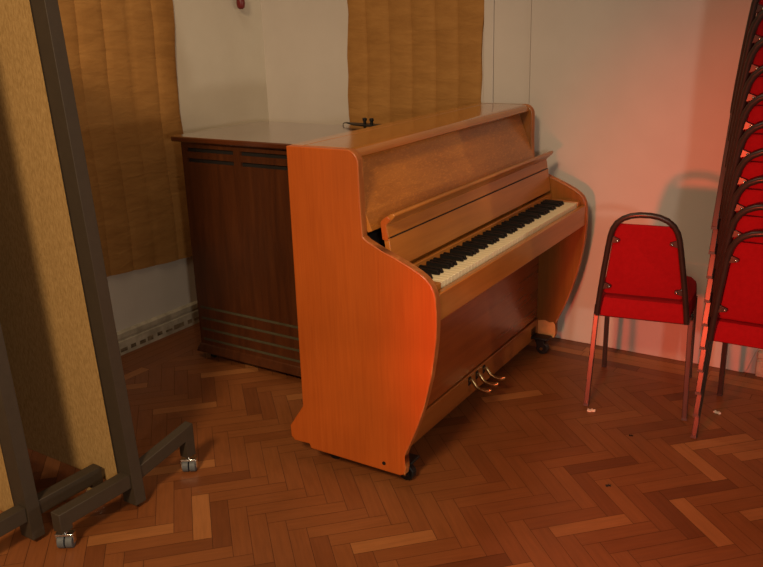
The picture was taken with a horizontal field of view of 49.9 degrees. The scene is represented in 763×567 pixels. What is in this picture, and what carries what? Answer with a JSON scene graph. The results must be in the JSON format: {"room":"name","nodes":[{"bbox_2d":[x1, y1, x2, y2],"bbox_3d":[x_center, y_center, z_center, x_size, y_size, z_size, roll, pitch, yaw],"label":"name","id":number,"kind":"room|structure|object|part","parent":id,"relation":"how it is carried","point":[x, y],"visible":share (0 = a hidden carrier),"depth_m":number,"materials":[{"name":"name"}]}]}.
{"room":"music room","nodes":[
{"label":"music room","id":0,"kind":"room"},
{"bbox_2d":[58,0,268,331],"bbox_3d":[-2.181,-0.844,2.205,0.139,3.460,5.720,10,21,32],"label":"wall","id":1,"kind":"structure","parent":0,"point":[121,53],"depth_m":3.90,"materials":[{"name":"white paint"}]},
{"bbox_2d":[117,301,198,355],"bbox_3d":[-2.115,0.718,2.615,0.023,0.112,5.500,10,21,32],"label":"baseboard","id":2,"kind":"structure","parent":1,"relation":"attached to","point":[139,335],"depth_m":4.07,"materials":[{"name":"white paint"}]},
{"bbox_2d":[236,0,244,8],"bbox_3d":[-0.746,-2.051,4.015,0.057,1.345,0.044,10,21,32],"label":"pull cord","id":3,"kind":"object","parent":1,"relation":"attached to","point":[240,3],"visible":1,"depth_m":4.19,"materials":[{"name":"red plastic"}]},
{"bbox_2d":[0,323,762,566],"bbox_3d":[0.462,1.218,1.081,6.300,0.060,5.700,10,21,32],"label":"floor","id":4,"kind":"structure","parent":0,"point":[518,473],"depth_m":2.75,"materials":[{"name":"brown wood"}]},
{"bbox_2d":[0,323,102,540],"bbox_3d":[-1.470,-0.138,2.458,0.954,1.800,0.555,10,21,32],"label":"divider","id":5,"kind":"object","parent":4,"relation":"on","point":[21,505],"visible":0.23,"depth_m":2.44,"materials":[{"name":"grey paint"}]},
{"bbox_3d":[-1.127,-0.092,2.256,0.154,1.785,0.042,10,21,32],"label":"post","id":6,"kind":"part","parent":5,"relation":"part of","materials":[{"name":"grey metal"}]},
{"bbox_2d":[0,0,197,547],"bbox_3d":[-1.284,-0.175,2.687,1.142,1.720,0.563,10,21,32],"label":"divider","id":7,"kind":"object","parent":4,"relation":"on","point":[57,321],"visible":0.89,"depth_m":2.53,"materials":[{"name":"grey paint"}]},
{"bbox_3d":[-0.868,-0.115,2.434,0.162,1.705,0.042,10,21,32],"label":"post","id":8,"kind":"part","parent":7,"relation":"part of","materials":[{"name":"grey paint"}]},
{"bbox_2d":[171,118,380,376],"bbox_3d":[-0.404,-0.191,3.716,0.798,1.073,0.587,10,21,32],"label":"base cabinet","id":9,"kind":"object","parent":4,"relation":"on","point":[236,176],"depth_m":3.53,"materials":[{"name":"brown wood"}]},
{"bbox_3d":[-0.077,-0.708,3.613,0.283,0.044,0.067,13,23,38],"label":"black bracket","id":10,"kind":"part","parent":9,"relation":"part of","materials":[{"name":"black metal"}]},
{"bbox_3d":[-0.071,-0.699,3.612,0.264,0.006,0.075,10,21,32],"label":"plate","id":11,"kind":"part","parent":9,"relation":"part of","materials":[{"name":"black metal"}]},
{"bbox_2d":[286,103,587,479],"bbox_3d":[0.283,-0.061,3.176,0.589,1.114,1.402,9,21,31],"label":"upright piano","id":12,"kind":"object","parent":4,"relation":"on","point":[430,250],"visible":1,"depth_m":2.74,"materials":[{"name":"orange wood"}]},
{"bbox_3d":[-0.079,0.102,2.615,0.587,1.058,0.026,9,21,31],"label":"panel","id":13,"kind":"part","parent":12,"relation":"part of","materials":[{"name":"orange wood"}]},
{"bbox_3d":[0.212,-0.322,3.135,0.205,0.040,1.344,9,21,31],"label":"action rail","id":14,"kind":"part","parent":12,"relation":"part of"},
{"bbox_3d":[0.090,-0.609,3.117,0.049,0.020,1.348,9,21,31],"label":"lid","id":15,"kind":"part","parent":12,"relation":"part of","materials":[{"name":"brown wood"}]},
{"bbox_3d":[0.199,-0.587,3.054,0.202,0.029,1.347,9,21,31],"label":"lid","id":16,"kind":"part","parent":12,"relation":"part of","materials":[{"name":"brown wood"}]},
{"bbox_3d":[0.276,-0.456,3.047,0.106,0.234,1.346,9,21,31],"label":"panel","id":17,"kind":"part","parent":12,"relation":"part of","materials":[{"name":"brown wood"}]},
{"bbox_3d":[0.387,-0.192,3.065,0.019,0.044,1.344,9,21,31],"label":"name rail","id":18,"kind":"part","parent":12,"relation":"part of","materials":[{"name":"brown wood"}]},
{"bbox_3d":[0.353,0.117,3.192,0.018,0.461,1.346,9,21,31],"label":"panel","id":19,"kind":"part","parent":12,"relation":"part of","materials":[{"name":"brown wood"}]},
{"bbox_3d":[0.643,-0.274,3.723,0.587,1.058,0.026,9,21,31],"label":"panel","id":20,"kind":"part","parent":12,"relation":"part of","materials":[{"name":"brown wood"}]},
{"bbox_2d":[583,212,697,420],"bbox_3d":[1.030,0.068,3.199,0.386,0.814,0.520,6,19,22],"label":"chair","id":21,"kind":"object","parent":4,"relation":"on","point":[646,279],"visible":1,"depth_m":3.00,"materials":[{"name":"red fabric"}]},
{"bbox_3d":[0.827,0.278,3.225,0.021,0.394,0.104,9,20,29],"label":"leg","id":22,"kind":"part","parent":21,"relation":"part of","materials":[{"name":"brown metal"}]},
{"bbox_3d":[0.968,0.189,3.533,0.024,0.366,0.055,6,19,22],"label":"leg","id":23,"kind":"part","parent":21,"relation":"part of","materials":[{"name":"brown metal"}]},
{"bbox_3d":[0.945,-0.056,2.963,0.343,0.430,0.114,6,19,22],"label":"frame","id":24,"kind":"part","parent":21,"relation":"part of","materials":[{"name":"brown metal"}]},
{"bbox_3d":[0.950,-0.082,2.969,0.280,0.283,0.085,6,19,22],"label":"backrest","id":25,"kind":"part","parent":21,"relation":"part of","materials":[{"name":"red fabric"}]},
{"bbox_3d":[1.042,0.086,3.230,0.358,0.043,0.374,6,19,22],"label":"seat frame","id":26,"kind":"part","parent":21,"relation":"part of","materials":[{"name":"red fabric"}]},
{"bbox_3d":[1.048,0.043,3.235,0.362,0.086,0.390,6,19,22],"label":"seat","id":27,"kind":"part","parent":21,"relation":"part of","materials":[{"name":"red fabric"}]},
{"bbox_3d":[1.153,0.311,3.090,0.021,0.394,0.104,3,18,15],"label":"leg","id":28,"kind":"part","parent":21,"relation":"part of","materials":[{"name":"brown metal"}]},
{"bbox_3d":[1.287,0.221,3.400,0.024,0.366,0.055,6,19,22],"label":"leg","id":29,"kind":"part","parent":21,"relation":"part of","materials":[{"name":"brown metal"}]},
{"bbox_2d":[690,230,762,438],"bbox_3d":[1.363,0.156,2.889,0.386,0.814,0.520,9,21,31],"label":"chair","id":30,"kind":"object","parent":4,"relation":"on","point":[742,299],"visible":0.99,"depth_m":2.74,"materials":[{"name":"red fabric"}]},
{"bbox_3d":[1.156,0.356,2.950,0.021,0.394,0.104,13,23,38],"label":"leg","id":31,"kind":"part","parent":30,"relation":"part of","materials":[{"name":"brown metal"}]},
{"bbox_3d":[1.349,0.274,3.230,0.024,0.366,0.055,9,21,31],"label":"leg","id":32,"kind":"part","parent":30,"relation":"part of","materials":[{"name":"brown metal"}]},
{"bbox_2d":[693,204,762,416],"bbox_3d":[1.361,0.074,2.864,0.386,0.814,0.520,9,21,31],"label":"chair","id":33,"kind":"object","parent":30,"relation":"on","point":[740,224],"visible":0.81,"depth_m":2.64,"materials":[{"name":"brown metal"}]},
{"bbox_3d":[1.154,0.273,2.924,0.021,0.394,0.104,13,23,38],"label":"leg","id":34,"kind":"part","parent":33,"relation":"part of","materials":[{"name":"brown metal"}]},
{"bbox_2d":[695,176,762,394],"bbox_3d":[1.359,-0.008,2.839,0.386,0.814,0.520,9,21,31],"label":"chair","id":35,"kind":"object","parent":33,"relation":"on","point":[743,197],"visible":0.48,"depth_m":2.61,"materials":[{"name":"brown metal"}]},
{"bbox_3d":[1.152,0.191,2.899,0.021,0.394,0.104,13,23,38],"label":"leg","id":36,"kind":"part","parent":35,"relation":"part of","materials":[{"name":"brown metal"}]},
{"bbox_2d":[697,149,762,372],"bbox_3d":[1.357,-0.091,2.813,0.386,0.814,0.520,9,21,31],"label":"chair","id":37,"kind":"object","parent":35,"relation":"on","point":[746,170],"visible":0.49,"depth_m":2.59,"materials":[{"name":"red fabric"}]},
{"bbox_3d":[1.150,0.109,2.874,0.021,0.394,0.104,13,23,38],"label":"leg","id":38,"kind":"part","parent":37,"relation":"part of","materials":[{"name":"brown metal"}]},
{"bbox_2d":[699,121,762,349],"bbox_3d":[1.355,-0.173,2.788,0.386,0.814,0.520,9,21,31],"label":"chair","id":39,"kind":"object","parent":37,"relation":"on","point":[749,142],"visible":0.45,"depth_m":2.57,"materials":[{"name":"brown metal"}]},
{"bbox_3d":[1.148,0.026,2.848,0.021,0.394,0.104,13,23,38],"label":"leg","id":40,"kind":"part","parent":39,"relation":"part of","materials":[{"name":"brown metal"}]},
{"bbox_2d":[701,94,762,326],"bbox_3d":[1.353,-0.256,2.763,0.386,0.814,0.520,9,21,31],"label":"chair","id":41,"kind":"object","parent":39,"relation":"on","point":[751,114],"visible":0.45,"depth_m":2.54,"materials":[{"name":"brown metal"}]},
{"bbox_3d":[1.146,-0.056,2.823,0.021,0.394,0.104,13,23,38],"label":"leg","id":42,"kind":"part","parent":41,"relation":"part of","materials":[{"name":"brown metal"}]},
{"bbox_2d":[704,65,762,302],"bbox_3d":[1.351,-0.338,2.737,0.386,0.814,0.520,9,21,31],"label":"chair","id":43,"kind":"object","parent":41,"relation":"on","point":[753,87],"visible":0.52,"depth_m":2.52,"materials":[{"name":"brown metal"}]},
{"bbox_3d":[1.144,-0.139,2.797,0.021,0.394,0.104,13,23,38],"label":"leg","id":44,"kind":"part","parent":43,"relation":"part of","materials":[{"name":"brown metal"}]},
{"bbox_2d":[706,37,762,278],"bbox_3d":[1.349,-0.420,2.712,0.386,0.814,0.520,9,21,31],"label":"chair","id":45,"kind":"object","parent":43,"relation":"on","point":[754,60],"visible":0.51,"depth_m":2.51,"materials":[{"name":"brown metal"}]},
{"bbox_3d":[1.142,-0.221,2.772,0.021,0.394,0.104,13,23,38],"label":"leg","id":46,"kind":"part","parent":45,"relation":"part of","materials":[{"name":"brown metal"}]},
{"bbox_2d":[708,9,762,254],"bbox_3d":[1.347,-0.503,2.686,0.386,0.814,0.520,9,21,31],"label":"chair","id":47,"kind":"object","parent":45,"relation":"on","point":[755,33],"visible":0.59,"depth_m":2.50,"materials":[{"name":"brown metal"}]},
{"bbox_3d":[1.140,-0.303,2.747,0.021,0.394,0.104,13,23,38],"label":"leg","id":48,"kind":"part","parent":47,"relation":"part of","materials":[{"name":"brown metal"}]},
{"bbox_2d":[711,0,762,229],"bbox_3d":[1.345,-0.585,2.661,0.386,0.814,0.520,9,21,31],"label":"chair","id":49,"kind":"object","parent":47,"relation":"on","point":[756,6],"visible":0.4,"depth_m":2.61,"materials":[{"name":"brown metal"}]},
{"bbox_3d":[1.138,-0.386,2.721,0.021,0.394,0.104,13,23,38],"label":"leg","id":50,"kind":"part","parent":49,"relation":"part of","materials":[{"name":"brown metal"}]},
{"bbox_3d":[1.230,-0.713,2.441,0.343,0.430,0.114,9,21,31],"label":"frame","id":51,"kind":"part","parent":49,"relation":"part of","materials":[{"name":"brown metal"}]},
{"bbox_3d":[1.232,-0.631,2.466,0.343,0.430,0.114,9,21,31],"label":"frame","id":52,"kind":"part","parent":47,"relation":"part of","materials":[{"name":"brown metal"}]},
{"bbox_3d":[1.239,-0.656,2.471,0.280,0.283,0.085,9,21,31],"label":"backrest","id":53,"kind":"part","parent":47,"relation":"part of","materials":[{"name":"red fabric"}]},
{"bbox_3d":[1.234,-0.548,2.492,0.343,0.430,0.114,9,21,31],"label":"frame","id":54,"kind":"part","parent":45,"relation":"part of","materials":[{"name":"brown metal"}]},
{"bbox_3d":[1.241,-0.574,2.497,0.280,0.283,0.085,9,21,31],"label":"backrest","id":55,"kind":"part","parent":45,"relation":"part of","materials":[{"name":"red fabric"}]},
{"bbox_3d":[1.236,-0.466,2.517,0.343,0.430,0.114,9,21,31],"label":"frame","id":56,"kind":"part","parent":43,"relation":"part of","materials":[{"name":"brown metal"}]},
{"bbox_3d":[1.243,-0.491,2.522,0.280,0.283,0.085,9,21,31],"label":"backrest","id":57,"kind":"part","parent":43,"relation":"part of","materials":[{"name":"red fabric"}]},
{"bbox_3d":[1.238,-0.384,2.542,0.343,0.430,0.114,9,21,31],"label":"frame","id":58,"kind":"part","parent":41,"relation":"part of","materials":[{"name":"brown metal"}]},
{"bbox_3d":[1.245,-0.409,2.547,0.280,0.283,0.085,9,21,31],"label":"backrest","id":59,"kind":"part","parent":41,"relation":"part of","materials":[{"name":"red fabric"}]},
{"bbox_3d":[1.240,-0.301,2.568,0.343,0.430,0.114,9,21,31],"label":"frame","id":60,"kind":"part","parent":39,"relation":"part of","materials":[{"name":"brown metal"}]},
{"bbox_3d":[1.247,-0.326,2.573,0.280,0.283,0.085,9,21,31],"label":"backrest","id":61,"kind":"part","parent":39,"relation":"part of","materials":[{"name":"red fabric"}]},
{"bbox_3d":[1.242,-0.219,2.593,0.343,0.430,0.114,9,21,31],"label":"frame","id":62,"kind":"part","parent":37,"relation":"part of","materials":[{"name":"brown metal"}]},
{"bbox_3d":[1.249,-0.244,2.598,0.280,0.283,0.085,9,21,31],"label":"backrest","id":63,"kind":"part","parent":37,"relation":"part of","materials":[{"name":"red fabric"}]},
{"bbox_3d":[1.244,-0.137,2.618,0.343,0.430,0.114,9,21,31],"label":"frame","id":64,"kind":"part","parent":35,"relation":"part of","materials":[{"name":"brown metal"}]},
{"bbox_3d":[1.251,-0.162,2.623,0.280,0.283,0.085,9,21,31],"label":"backrest","id":65,"kind":"part","parent":35,"relation":"part of","materials":[{"name":"red fabric"}]},
{"bbox_3d":[1.246,-0.054,2.644,0.343,0.430,0.114,9,21,31],"label":"frame","id":66,"kind":"part","parent":33,"relation":"part of","materials":[{"name":"brown metal"}]},
{"bbox_3d":[1.385,0.050,2.897,0.362,0.086,0.390,9,21,31],"label":"seat","id":67,"kind":"part","parent":33,"relation":"part of","materials":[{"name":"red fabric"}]},
{"bbox_3d":[1.253,-0.079,2.649,0.280,0.283,0.085,9,21,31],"label":"backrest","id":68,"kind":"part","parent":33,"relation":"part of","materials":[{"name":"red fabric"}]},
{"bbox_3d":[1.248,0.028,2.669,0.343,0.430,0.114,9,21,31],"label":"frame","id":69,"kind":"part","parent":30,"relation":"part of","materials":[{"name":"brown metal"}]},
{"bbox_3d":[1.387,0.133,2.922,0.362,0.086,0.390,9,21,31],"label":"seat","id":70,"kind":"part","parent":30,"relation":"part of","materials":[{"name":"red fabric"}]},
{"bbox_3d":[1.255,0.003,2.674,0.280,0.283,0.085,9,21,31],"label":"backrest","id":71,"kind":"part","parent":30,"relation":"part of","materials":[{"name":"red fabric"}]},
{"bbox_2d":[261,0,762,373],"bbox_3d":[1.979,-1.150,2.762,6.200,3.460,0.140,10,21,32],"label":"wall","id":72,"kind":"structure","parent":0,"point":[406,59],"depth_m":4.09,"materials":[{"name":"white paint"}]},
{"bbox_2d":[483,0,494,102],"bbox_3d":[0.479,-1.403,3.633,0.047,3.380,0.012,10,21,32],"label":"trim","id":73,"kind":"structure","parent":72,"relation":"attached to","point":[488,4],"depth_m":3.74,"materials":[{"name":"white paint"}]},
{"bbox_2d":[493,0,531,103],"bbox_3d":[0.576,-1.387,3.575,0.177,3.380,0.008,10,21,32],"label":"trim","id":74,"kind":"structure","parent":72,"relation":"attached to","point":[512,18],"depth_m":3.68,"materials":[{"name":"white paint"}]},
{"bbox_2d":[529,0,757,371],"bbox_3d":[1.123,-1.294,3.229,1.127,3.380,0.012,10,21,32],"label":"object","id":75,"kind":"structure","parent":72,"relation":"attached to","point":[631,100],"depth_m":3.48,"materials":[{"name":"white paint"}]},
{"bbox_2d":[755,350,762,376],"bbox_3d":[3.067,0.585,2.528,3.538,0.112,0.023,10,21,32],"label":"baseboard","id":76,"kind":"structure","parent":72,"relation":"attached to","point":[759,367],"depth_m":3.45,"materials":[{"name":"white paint"}]}
]}

